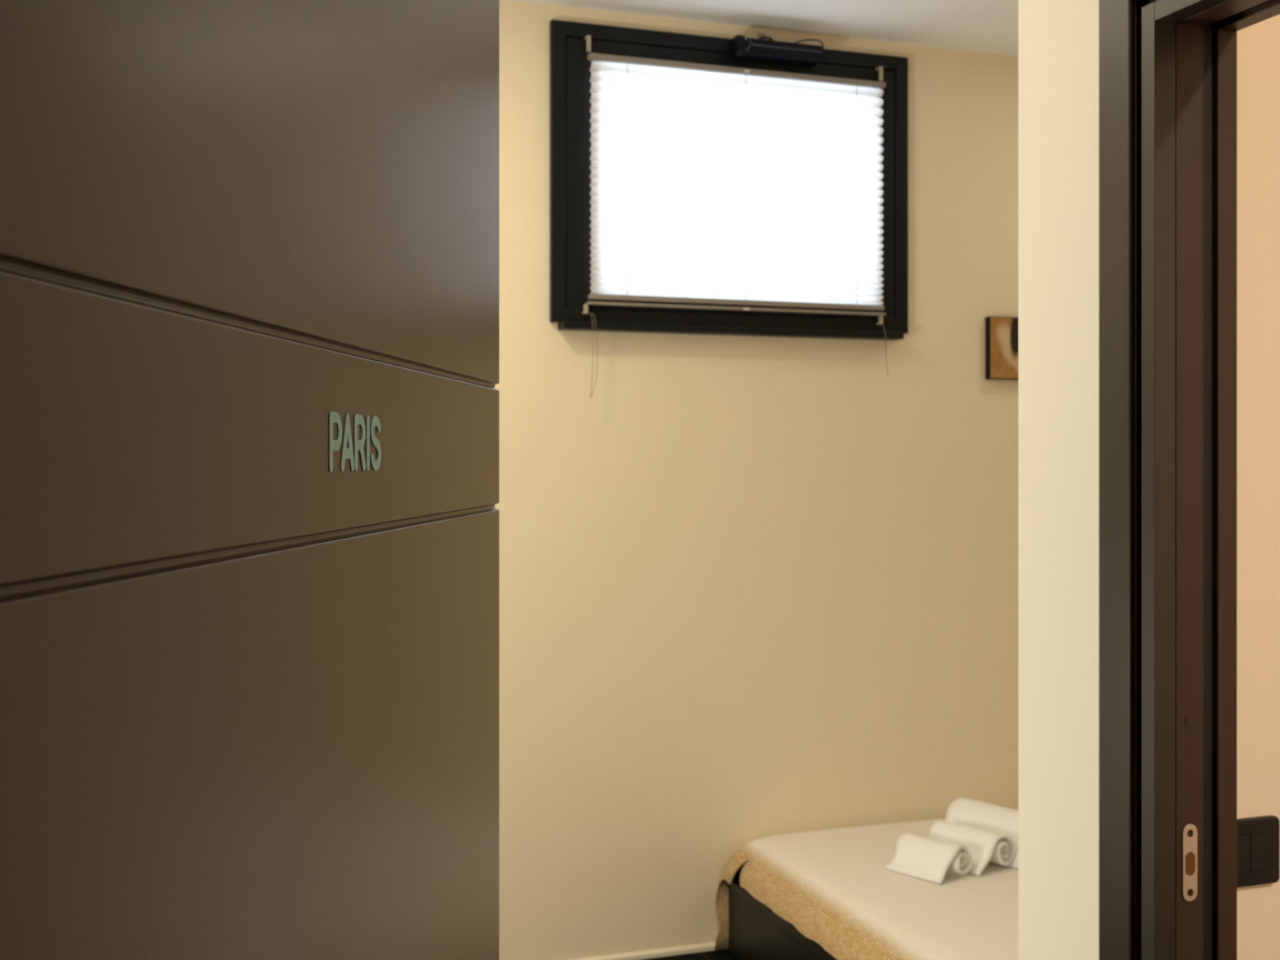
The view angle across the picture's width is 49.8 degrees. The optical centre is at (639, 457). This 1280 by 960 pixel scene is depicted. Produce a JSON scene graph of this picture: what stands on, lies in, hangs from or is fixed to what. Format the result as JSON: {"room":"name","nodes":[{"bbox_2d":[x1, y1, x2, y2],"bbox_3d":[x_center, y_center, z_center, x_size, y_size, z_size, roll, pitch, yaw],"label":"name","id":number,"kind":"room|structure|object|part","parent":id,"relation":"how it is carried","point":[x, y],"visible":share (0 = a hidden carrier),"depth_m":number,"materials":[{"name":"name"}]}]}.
{"room":"hotel room","nodes":[
{"label":"hotel room","id":0,"kind":"room"},
{"bbox_2d":[640,948,737,959],"bbox_3d":[1.067,1.570,1.505,5.600,0.100,6.150,0,0,-19],"label":"floor","id":1,"kind":"structure","parent":0,"point":[720,954],"depth_m":4.19,"materials":[{"name":"black tile"}]},
{"bbox_2d":[724,874,837,959],"bbox_3d":[1.517,1.359,3.770,2.072,0.322,1.699,0,0,-19],"label":"bed","id":2,"kind":"object","parent":1,"relation":"on","point":[756,932],"visible":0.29,"depth_m":4.00,"materials":[{"name":"black wood"}]},
{"bbox_2d":[714,817,1017,959],"bbox_3d":[1.485,1.344,3.759,2.060,0.347,1.738,0,0,-19],"label":"bedspread","id":3,"kind":"object","parent":2,"relation":"on","point":[834,886],"visible":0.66,"depth_m":3.72,"materials":[{"name":"beige fabric"}]},
{"bbox_2d":[884,832,972,884],"bbox_3d":[0.810,1.124,3.880,0.144,0.089,0.214,0,0,-40],"label":"rolled towel","id":4,"kind":"object","parent":3,"relation":"on","point":[920,857],"visible":1,"depth_m":3.84,"materials":[{"name":"white fabric"}]},
{"bbox_2d":[926,819,1015,875],"bbox_3d":[0.932,1.119,3.971,0.161,0.099,0.256,0,0,-40],"label":"rolled towel","id":5,"kind":"object","parent":3,"relation":"on","point":[984,846],"visible":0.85,"depth_m":3.92,"materials":[{"name":"white fabric"}]},
{"bbox_2d":[945,797,1017,868],"bbox_3d":[1.050,1.103,4.081,0.207,0.131,0.335,0,0,-40],"label":"rolled towel","id":6,"kind":"object","parent":3,"relation":"on","point":[967,811],"visible":0.48,"depth_m":4.10,"materials":[{"name":"white fabric"}]},
{"bbox_2d":[494,0,1017,959],"bbox_3d":[0.145,0.089,4.334,5.300,2.862,0.200,0,0,-19],"label":"wall","id":7,"kind":"structure","parent":0,"point":[751,588],"depth_m":4.29,"materials":[{"name":"beige paint"}]},
{"bbox_2d":[574,942,724,959],"bbox_3d":[0.179,1.510,4.234,5.100,0.020,0.012,0,0,-19],"label":"baseboard","id":8,"kind":"structure","parent":7,"relation":"attached to","point":[708,946],"depth_m":4.19,"materials":[{"name":"beige wood"}]},
{"bbox_2d":[549,19,907,340],"bbox_3d":[0.279,-0.835,4.330,1.193,0.914,0.236,0,0,-19],"label":"window","id":9,"kind":"structure","parent":7,"relation":"in","point":[570,73],"depth_m":4.17,"materials":[{"name":"black paint"}]},
{"bbox_3d":[0.299,-0.389,4.247,1.128,0.022,0.066,0,0,-19],"label":"sill","id":10,"kind":"part","parent":9,"relation":"part of","materials":[{"name":"black paint"}]},
{"bbox_2d":[582,35,888,397],"bbox_3d":[0.310,-0.712,4.235,1.004,1.076,0.063,0,0,-19],"label":"blind","id":11,"kind":"object","parent":9,"relation":"attached to","point":[710,184],"visible":1,"depth_m":4.23,"materials":[{"name":"white fabric"}]},
{"bbox_3d":[-0.139,-0.300,4.063,0.018,0.253,0.032,0,0,-30],"label":"pull cord","id":12,"kind":"part","parent":11,"relation":"part of","materials":[{"name":"white fabric"}]},
{"bbox_3d":[-0.038,-0.833,4.112,0.002,0.701,0.002,0,0,-17],"label":"guide cord","id":13,"kind":"part","parent":11,"relation":"part of","materials":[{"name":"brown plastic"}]},
{"bbox_3d":[0.312,-0.476,4.247,0.980,0.016,0.030,0,0,-19],"label":"rail","id":14,"kind":"part","parent":11,"relation":"part of","materials":[{"name":"brown"}]},
{"bbox_3d":[0.314,-1.188,4.248,0.988,0.017,0.030,0,0,-19],"label":"head rail","id":15,"kind":"part","parent":11,"relation":"part of","materials":[{"name":"brown"}]},
{"bbox_3d":[0.326,-0.833,4.237,0.002,0.701,0.002,0,0,-17],"label":"guide cord","id":16,"kind":"part","parent":11,"relation":"part of","materials":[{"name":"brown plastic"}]},
{"bbox_3d":[0.687,-0.833,4.362,0.002,0.701,0.002,0,0,-17],"label":"guide cord","id":17,"kind":"part","parent":11,"relation":"part of","materials":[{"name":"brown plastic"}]},
{"bbox_3d":[0.780,-0.340,4.383,0.015,0.171,0.034,0,0,-19],"label":"pull cord","id":18,"kind":"part","parent":11,"relation":"part of","materials":[{"name":"white fabric"}]},
{"bbox_2d":[728,32,823,66],"bbox_3d":[0.428,-1.274,4.271,0.306,0.104,0.102,0,0,-19],"label":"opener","id":19,"kind":"object","parent":9,"relation":"attached to","point":[742,47],"visible":1,"depth_m":4.24,"materials":[{"name":"black plastic"}]},
{"bbox_3d":[0.443,-1.257,4.229,0.256,0.043,0.013,0,0,-19],"label":"edge trim","id":20,"kind":"part","parent":19,"relation":"part of","materials":[{"name":"black plastic"}]},
{"bbox_2d":[985,316,1017,380],"bbox_3d":[1.248,-0.361,4.592,0.207,0.207,0.030,0,0,-19],"label":"picture","id":21,"kind":"object","parent":7,"relation":"attached to","point":[1001,332],"visible":0.56,"depth_m":4.56,"materials":[{"name":"black"}]},
{"bbox_2d":[510,0,1017,56],"bbox_3d":[1.067,-1.402,1.505,5.600,0.120,6.150,0,0,-19],"label":"ceiling","id":22,"kind":"structure","parent":0,"point":[983,26],"depth_m":4.18,"materials":[{"name":"white paint"}]},
{"bbox_2d":[1017,0,1136,959],"bbox_3d":[0.717,0.089,1.210,0.105,2.862,1.160,0,0,-19],"label":"wall","id":23,"kind":"structure","parent":0,"point":[1058,40],"depth_m":1.66,"materials":[{"name":"beige paint"}]},
{"bbox_2d":[1098,0,1279,959],"bbox_3d":[0.732,0.476,1.165,0.116,2.084,0.926,0,0,-19],"label":"door frame","id":24,"kind":"structure","parent":23,"relation":"in","point":[1186,50],"depth_m":1.53,"materials":[{"name":"brown laminate"}]},
{"bbox_3d":[0.681,0.476,1.147,0.008,2.084,0.926,0,0,-19],"label":"casing","id":25,"kind":"part","parent":24,"relation":"part of","materials":[{"name":"brown laminate"}]},
{"bbox_3d":[0.694,0.511,1.151,0.028,2.014,0.787,0,0,-19],"label":"trim","id":26,"kind":"part","parent":24,"relation":"part of","materials":[{"name":"brown laminate"}]},
{"bbox_3d":[0.604,0.446,1.513,0.019,0.085,0.003,0,0,-19],"label":"strike plate","id":27,"kind":"part","parent":24,"relation":"part of","materials":[{"name":"silver metal"}]},
{"bbox_2d":[1236,13,1279,959],"bbox_3d":[2.002,0.089,2.206,2.975,2.862,0.115,0,0,-19],"label":"wall","id":28,"kind":"structure","parent":0,"point":[1258,45],"depth_m":1.72,"materials":[{"name":"beige paint"}]},
{"bbox_2d":[1236,815,1279,887],"bbox_3d":[0.742,0.490,1.705,0.120,0.083,0.012,0,0,-19],"label":"light switch","id":29,"kind":"object","parent":28,"relation":"attached to","point":[1258,837],"visible":0.62,"depth_m":1.71,"materials":[{"name":"black plastic"}]},
{"bbox_3d":[-0.162,0.089,0.346,2.120,2.862,0.100,0,0,-19],"label":"wall","id":30,"kind":"structure","parent":0,"visible":0},
{"bbox_2d":[0,0,499,959],"bbox_3d":[-0.192,0.473,0.804,0.043,2.077,0.880,0,0,6],"label":"door","id":31,"kind":"structure","parent":30,"relation":"in","point":[249,250],"depth_m":0.66,"materials":[{"name":"brown laminate"}]}
]}

